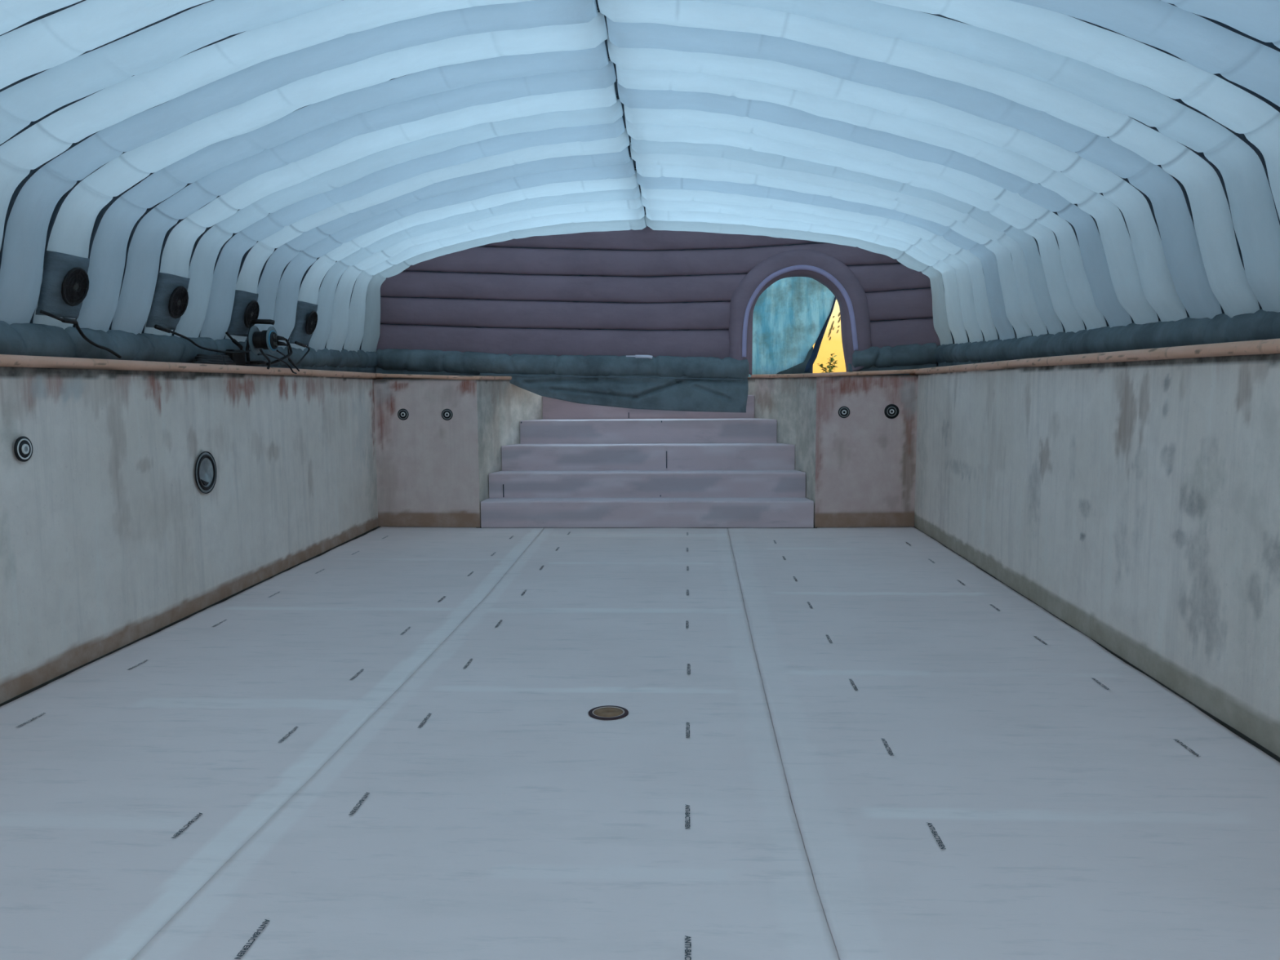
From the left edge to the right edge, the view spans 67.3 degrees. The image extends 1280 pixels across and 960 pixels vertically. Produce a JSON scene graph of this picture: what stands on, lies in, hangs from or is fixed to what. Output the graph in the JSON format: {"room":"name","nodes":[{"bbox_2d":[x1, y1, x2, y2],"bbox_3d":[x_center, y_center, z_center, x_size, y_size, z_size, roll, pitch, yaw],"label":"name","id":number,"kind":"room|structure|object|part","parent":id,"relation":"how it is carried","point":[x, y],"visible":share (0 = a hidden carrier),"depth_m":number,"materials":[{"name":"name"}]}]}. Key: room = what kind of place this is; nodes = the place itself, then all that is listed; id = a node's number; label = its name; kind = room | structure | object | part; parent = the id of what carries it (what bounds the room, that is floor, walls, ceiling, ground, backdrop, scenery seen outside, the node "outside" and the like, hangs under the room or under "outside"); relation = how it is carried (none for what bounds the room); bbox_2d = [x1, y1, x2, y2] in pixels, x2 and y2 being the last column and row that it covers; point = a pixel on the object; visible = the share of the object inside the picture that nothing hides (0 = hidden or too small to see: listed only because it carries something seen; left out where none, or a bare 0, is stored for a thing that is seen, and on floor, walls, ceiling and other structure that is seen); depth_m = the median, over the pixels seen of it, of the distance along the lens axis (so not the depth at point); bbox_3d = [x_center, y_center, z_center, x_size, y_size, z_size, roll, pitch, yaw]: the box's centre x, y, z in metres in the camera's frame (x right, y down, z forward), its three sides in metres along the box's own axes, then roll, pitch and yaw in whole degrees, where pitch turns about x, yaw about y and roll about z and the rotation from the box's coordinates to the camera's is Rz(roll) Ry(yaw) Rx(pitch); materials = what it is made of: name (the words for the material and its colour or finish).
{"room":"empty swimming pool","nodes":[
{"label":"empty swimming pool","id":0,"kind":"room"},
{"bbox_2d":[0,366,378,706],"bbox_3d":[-3.383,0.363,4.634,0.269,1.828,12.610,0,6,3],"label":"wall","id":1,"kind":"structure","parent":0,"point":[110,540],"depth_m":6.27,"materials":[{"name":"paint"}]},
{"bbox_2d":[13,435,32,462],"bbox_3d":[-3.218,-0.162,5.022,0.018,0.134,0.134,0,6,3],"label":"inlet","id":2,"kind":"object","parent":1,"relation":"attached to","point":[23,446],"visible":1,"depth_m":5.01,"materials":[{"name":"black plastic"}]},
{"bbox_2d":[0,354,382,378],"bbox_3d":[-3.389,-0.562,4.620,0.339,0.107,12.770,0,6,3],"label":"trim","id":3,"kind":"structure","parent":1,"relation":"on","point":[6,360],"depth_m":6.21,"materials":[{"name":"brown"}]},
{"bbox_2d":[39,309,121,358],"bbox_3d":[-3.359,-0.873,5.804,0.053,0.257,0.741,0,6,2],"label":"power cable","id":4,"kind":"object","parent":3,"relation":"on","point":[65,320],"visible":1,"depth_m":5.75,"materials":[{"name":"black plastic"}]},
{"bbox_2d":[191,353,235,364],"bbox_3d":[-3.241,-0.910,7.307,0.164,0.090,0.598,0,6,3],"label":"bundle","id":5,"kind":"object","parent":3,"relation":"on","point":[220,359],"visible":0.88,"depth_m":7.18,"materials":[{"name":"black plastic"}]},
{"bbox_2d":[225,349,245,365],"bbox_3d":[-3.252,-0.984,7.726,0.075,0.128,0.200,0,6,3],"label":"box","id":6,"kind":"object","parent":3,"relation":"on","point":[238,358],"visible":0.62,"depth_m":7.68,"materials":[{"name":"black plastic"}]},
{"bbox_2d":[259,348,271,368],"bbox_3d":[-3.035,-0.980,7.786,0.022,0.165,0.153,0,6,7],"label":"power cable","id":7,"kind":"object","parent":3,"relation":"on","point":[264,355],"visible":1,"depth_m":7.80,"materials":[{"name":"black plastic"}]},
{"bbox_2d":[245,319,287,364],"bbox_3d":[-3.105,-1.143,7.944,0.296,0.371,0.280,0,6,3],"label":"cable reel","id":8,"kind":"object","parent":3,"relation":"on","point":[268,339],"visible":1,"depth_m":7.91,"materials":[{"name":"black plastic"}]},
{"bbox_2d":[154,324,250,353],"bbox_3d":[-3.272,-1.045,7.207,0.099,0.171,1.229,0,6,6],"label":"power cable","id":9,"kind":"object","parent":8,"relation":"attached to","point":[156,326],"visible":1,"depth_m":7.11,"materials":[{"name":"black plastic"}]},
{"bbox_3d":[-3.224,-1.128,7.924,0.055,0.347,0.085,2,6,23],"label":"frame post","id":10,"kind":"part","parent":8,"relation":"part of","materials":[{"name":"black plastic"}]},
{"bbox_3d":[-3.112,-1.304,7.933,0.183,0.048,0.042,-1,6,-2],"label":"handle","id":11,"kind":"part","parent":8,"relation":"part of","materials":[{"name":"black plastic"}]},
{"bbox_3d":[-3.032,-1.155,7.951,0.018,0.144,0.144,0,6,3],"label":"socket plate","id":12,"kind":"part","parent":8,"relation":"part of","materials":[{"name":"black plastic"}]},
{"bbox_2d":[275,349,295,364],"bbox_3d":[-3.020,-1.044,8.212,0.026,0.124,0.445,-1,6,-2],"label":"power cable","id":13,"kind":"object","parent":8,"relation":"hanging from","point":[277,350],"visible":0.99,"depth_m":8.12,"materials":[{"name":"black plastic"}]},
{"bbox_2d":[286,344,299,371],"bbox_3d":[-3.003,-1.044,8.248,0.062,0.221,0.379,-1,6,-6],"label":"power cable","id":14,"kind":"object","parent":8,"relation":"attached to","point":[288,350],"visible":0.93,"depth_m":8.30,"materials":[{"name":"black plastic"}]},
{"bbox_2d":[257,353,297,373],"bbox_3d":[-3.036,-0.973,8.054,0.024,0.165,0.653,0,6,7],"label":"power cable","id":15,"kind":"object","parent":3,"relation":"on","point":[279,359],"visible":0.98,"depth_m":8.10,"materials":[{"name":"black plastic"}]},
{"bbox_2d":[266,338,293,364],"bbox_3d":[-3.006,-1.075,8.078,0.124,0.221,0.246,4,7,39],"label":"power cable","id":16,"kind":"object","parent":3,"relation":"on","point":[286,340],"visible":0.94,"depth_m":8.13,"materials":[{"name":"black plastic"}]},
{"bbox_2d":[294,341,310,365],"bbox_3d":[-3.140,-1.159,8.824,0.078,0.238,0.694,-1,6,-8],"label":"power cable","id":17,"kind":"object","parent":3,"relation":"on","point":[295,342],"visible":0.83,"depth_m":8.99,"materials":[{"name":"black plastic"}]},
{"bbox_2d":[0,0,1279,412],"bbox_3d":[-0.180,-1.365,4.761,7.028,2.484,13.720,0,6,3],"label":"tent","id":18,"kind":"object","parent":3,"relation":"on","point":[583,202],"visible":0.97,"depth_m":6.14,"materials":[{"name":"white fabric"}]},
{"bbox_3d":[-3.418,-1.159,5.744,0.187,0.374,0.358,0,6,3],"label":"blower panel","id":19,"kind":"part","parent":18,"relation":"part of","materials":[{"name":"fabric"}]},
{"bbox_2d":[61,266,88,306],"bbox_3d":[-3.347,-1.146,5.697,0.077,0.230,0.236,0,6,6],"label":"air blower","id":20,"kind":"object","parent":18,"relation":"attached to","point":[75,284],"visible":1,"depth_m":5.69,"materials":[{"name":"black plastic"}]},
{"bbox_2d":[65,270,87,304],"bbox_3d":[-3.343,-1.144,5.697,0.004,0.217,0.217,16,6,1],"label":"grille","id":21,"kind":"object","parent":20,"relation":"attached to","point":[70,286],"depth_m":5.70,"materials":[{"name":"black metal"}]},
{"bbox_3d":[-3.352,-1.147,5.697,0.004,0.212,0.212,16,6,1],"label":"plate","id":22,"kind":"part","parent":20,"relation":"part of","materials":[{"name":"black plastic"}]},
{"bbox_3d":[-3.339,-1.270,6.866,0.212,0.382,0.376,0,6,3],"label":"blower panel","id":23,"kind":"part","parent":18,"relation":"part of","materials":[{"name":"fabric"}]},
{"bbox_2d":[168,285,188,318],"bbox_3d":[-3.273,-1.260,6.815,0.077,0.230,0.236,0,6,6],"label":"air blower","id":24,"kind":"object","parent":18,"relation":"attached to","point":[179,299],"visible":1,"depth_m":6.81,"materials":[{"name":"black plastic"}]},
{"bbox_2d":[171,288,186,315],"bbox_3d":[-3.268,-1.258,6.815,0.004,0.217,0.217,16,6,1],"label":"grille","id":25,"kind":"object","parent":24,"relation":"attached to","point":[173,301],"depth_m":6.81,"materials":[{"name":"black metal"}]},
{"bbox_3d":[-3.278,-1.261,6.815,0.004,0.212,0.212,16,6,1],"label":"plate","id":26,"kind":"part","parent":24,"relation":"part of","materials":[{"name":"black plastic"}]},
{"bbox_3d":[-3.299,-1.388,8.034,0.189,0.372,0.329,0,6,3],"label":"blower panel","id":27,"kind":"part","parent":18,"relation":"part of","materials":[{"name":"fabric"}]},
{"bbox_2d":[244,300,259,328],"bbox_3d":[-3.229,-1.379,7.989,0.077,0.230,0.236,0,6,6],"label":"air blower","id":28,"kind":"object","parent":18,"relation":"attached to","point":[251,313],"visible":0.9,"depth_m":7.97,"materials":[{"name":"black plastic"}]},
{"bbox_2d":[225,332,242,350],"bbox_3d":[-3.264,-1.099,7.717,0.057,0.166,0.291,0,6,3],"label":"power cable","id":29,"kind":"object","parent":28,"relation":"attached to","point":[233,340],"visible":0.82,"depth_m":7.70,"materials":[{"name":"black plastic"}]},
{"bbox_3d":[-3.234,-1.381,7.989,0.004,0.212,0.212,16,6,1],"label":"plate","id":30,"kind":"part","parent":28,"relation":"part of","materials":[{"name":"black plastic"}]},
{"bbox_2d":[246,302,258,326],"bbox_3d":[-3.224,-1.378,7.989,0.004,0.217,0.217,16,6,1],"label":"grille","id":31,"kind":"object","parent":28,"relation":"attached to","point":[249,313],"depth_m":7.98,"materials":[{"name":"black metal"}]},
{"bbox_3d":[-3.199,-1.500,9.225,0.183,0.402,0.461,0,6,3],"label":"blower panel","id":32,"kind":"part","parent":18,"relation":"part of","materials":[{"name":"fabric"}]},
{"bbox_2d":[305,310,317,334],"bbox_3d":[-3.132,-1.499,9.163,0.077,0.230,0.236,0,6,6],"label":"air blower","id":33,"kind":"object","parent":18,"relation":"attached to","point":[312,320],"visible":1,"depth_m":9.15,"materials":[{"name":"black plastic"}]},
{"bbox_3d":[-3.137,-1.500,9.163,0.004,0.212,0.212,16,6,1],"label":"plate","id":34,"kind":"part","parent":33,"relation":"part of","materials":[{"name":"black metal"}]},
{"bbox_2d":[307,312,316,333],"bbox_3d":[-3.127,-1.498,9.163,0.004,0.217,0.217,16,6,1],"label":"grille","id":35,"kind":"object","parent":33,"relation":"attached to","point":[311,317],"depth_m":9.17,"materials":[{"name":"black metal"}]},
{"bbox_2d":[195,451,217,493],"bbox_3d":[-3.129,-0.054,6.934,0.012,0.306,0.306,0,6,3],"label":"pool light","id":36,"kind":"object","parent":1,"relation":"attached to","point":[206,472],"visible":1,"depth_m":6.93,"materials":[{"name":"black plastic"}]},
{"bbox_2d":[376,377,409,379],"bbox_3d":[-2.147,-1.016,11.810,2.035,0.465,1.730,0,6,3],"label":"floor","id":37,"kind":"structure","parent":0,"point":[409,378],"depth_m":10.96,"materials":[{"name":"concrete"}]},
{"bbox_2d":[373,378,479,528],"bbox_3d":[-2.392,-0.247,10.838,1.228,1.775,0.200,0,6,7],"label":"wall","id":38,"kind":"structure","parent":0,"point":[428,470],"depth_m":10.73,"materials":[{"name":"paint"}]},
{"bbox_2d":[397,408,408,420],"bbox_3d":[-2.641,-0.731,10.710,0.128,0.128,0.018,0,6,3],"label":"inlet","id":39,"kind":"object","parent":38,"relation":"attached to","point":[402,414],"visible":1,"depth_m":10.71,"materials":[{"name":"black plastic"}]},
{"bbox_2d":[441,408,453,420],"bbox_3d":[-2.140,-0.726,10.652,0.128,0.128,0.018,0,6,3],"label":"inlet","id":40,"kind":"object","parent":38,"relation":"attached to","point":[446,414],"visible":1,"depth_m":10.65,"materials":[{"name":"black plastic"}]},
{"bbox_2d":[476,379,542,528],"bbox_3d":[-1.482,-0.329,11.630,0.362,1.765,2.114,3,7,28],"label":"wall","id":41,"kind":"structure","parent":0,"point":[502,405],"depth_m":11.23,"materials":[{"name":"paint"}]},
{"bbox_2d":[375,373,511,380],"bbox_3d":[-1.726,-1.213,11.274,2.635,0.080,1.024,-5,7,-39],"label":"trim","id":42,"kind":"structure","parent":41,"relation":"on","point":[377,375],"depth_m":10.64,"materials":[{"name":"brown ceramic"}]},
{"bbox_2d":[0,526,1279,959],"bbox_3d":[-0.218,1.153,5.452,6.020,0.207,14.420,0,6,3],"label":"floor","id":43,"kind":"structure","parent":0,"point":[831,743],"depth_m":3.98,"materials":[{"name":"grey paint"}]},
{"bbox_2d":[588,705,628,719],"bbox_3d":[-0.153,1.131,4.673,0.194,0.006,0.194,0,6,3],"label":"floor drain","id":44,"kind":"object","parent":43,"relation":"on","point":[606,712],"visible":1,"depth_m":4.66,"materials":[{"name":"brown metal"}]},
{"bbox_2d":[480,395,813,528],"bbox_3d":[0.104,-0.278,11.452,3.683,1.442,1.790,0,6,3],"label":"steps","id":45,"kind":"structure","parent":43,"relation":"on","point":[578,465],"depth_m":11.01,"materials":[{"name":"painted concrete"}]},
{"bbox_2d":[747,377,816,528],"bbox_3d":[1.672,-0.335,11.478,0.353,1.765,2.120,-3,6,-24],"label":"wall","id":46,"kind":"structure","parent":0,"point":[791,402],"depth_m":11.14,"materials":[{"name":"paint"}]},
{"bbox_2d":[747,368,915,377],"bbox_3d":[1.864,-1.224,11.114,2.621,0.079,0.982,5,8,45],"label":"trim","id":47,"kind":"structure","parent":46,"relation":"on","point":[910,371],"depth_m":10.39,"materials":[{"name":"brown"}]},
{"bbox_2d":[748,276,835,377],"bbox_3d":[1.843,-1.959,11.789,1.443,1.410,0.146,0,6,3],"label":"tarpaulin","id":48,"kind":"object","parent":47,"relation":"on","point":[793,314],"visible":0.52,"depth_m":11.75,"materials":[{"name":"blue plastic"}]},
{"bbox_2d":[813,299,846,373],"bbox_3d":[2.219,-2.929,14.838,15.000,3.200,0.304,0,6,3],"label":"wall","id":49,"kind":"structure","parent":0,"point":[831,343],"depth_m":14.74,"materials":[{"name":"paint"}]},
{"bbox_2d":[814,375,917,528],"bbox_3d":[2.491,-0.257,10.601,1.153,1.775,0.200,-1,6,-1],"label":"wall","id":50,"kind":"structure","parent":0,"point":[865,460],"depth_m":10.49,"materials":[{"name":"paint"}]},
{"bbox_2d":[838,406,849,417],"bbox_3d":[2.218,-0.736,10.436,0.128,0.128,0.018,0,6,3],"label":"inlet","id":51,"kind":"object","parent":50,"relation":"attached to","point":[843,411],"visible":1,"depth_m":10.43,"materials":[{"name":"black plastic"}]},
{"bbox_2d":[884,404,898,418],"bbox_3d":[2.738,-0.745,10.447,0.160,0.160,0.018,0,6,3],"label":"inlet","id":52,"kind":"object","parent":50,"relation":"attached to","point":[891,411],"visible":1,"depth_m":10.45,"materials":[{"name":"black plastic"}]},
{"bbox_2d":[847,374,915,376],"bbox_3d":[2.302,-1.025,11.593,2.035,0.465,1.730,0,6,3],"label":"floor","id":53,"kind":"structure","parent":0,"point":[868,375],"depth_m":10.69,"materials":[{"name":"concrete"}]},
{"bbox_2d":[914,353,1279,762],"bbox_3d":[2.843,0.351,4.331,0.254,1.828,12.610,0,6,3],"label":"wall","id":54,"kind":"structure","parent":0,"point":[1136,504],"depth_m":5.34,"materials":[{"name":"paint"}]},
{"bbox_2d":[910,338,1279,374],"bbox_3d":[2.838,-0.575,4.317,0.314,0.108,12.770,0,6,3],"label":"trim","id":55,"kind":"structure","parent":54,"relation":"attached to","point":[1270,346],"depth_m":5.29,"materials":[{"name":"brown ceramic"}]},
{"bbox_3d":[0.835,-1.582,17.208,18.000,0.460,9.400,0,6,3],"label":"floor","id":56,"kind":"structure","parent":0,"visible":0},
{"bbox_2d":[817,353,838,373],"bbox_3d":[2.804,-1.717,14.379,0.332,0.356,0.152,0,6,3],"label":"plant","id":57,"kind":"object","parent":56,"relation":"on","point":[832,359],"visible":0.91,"depth_m":14.37,"materials":[{"name":"green plant"}]}
]}

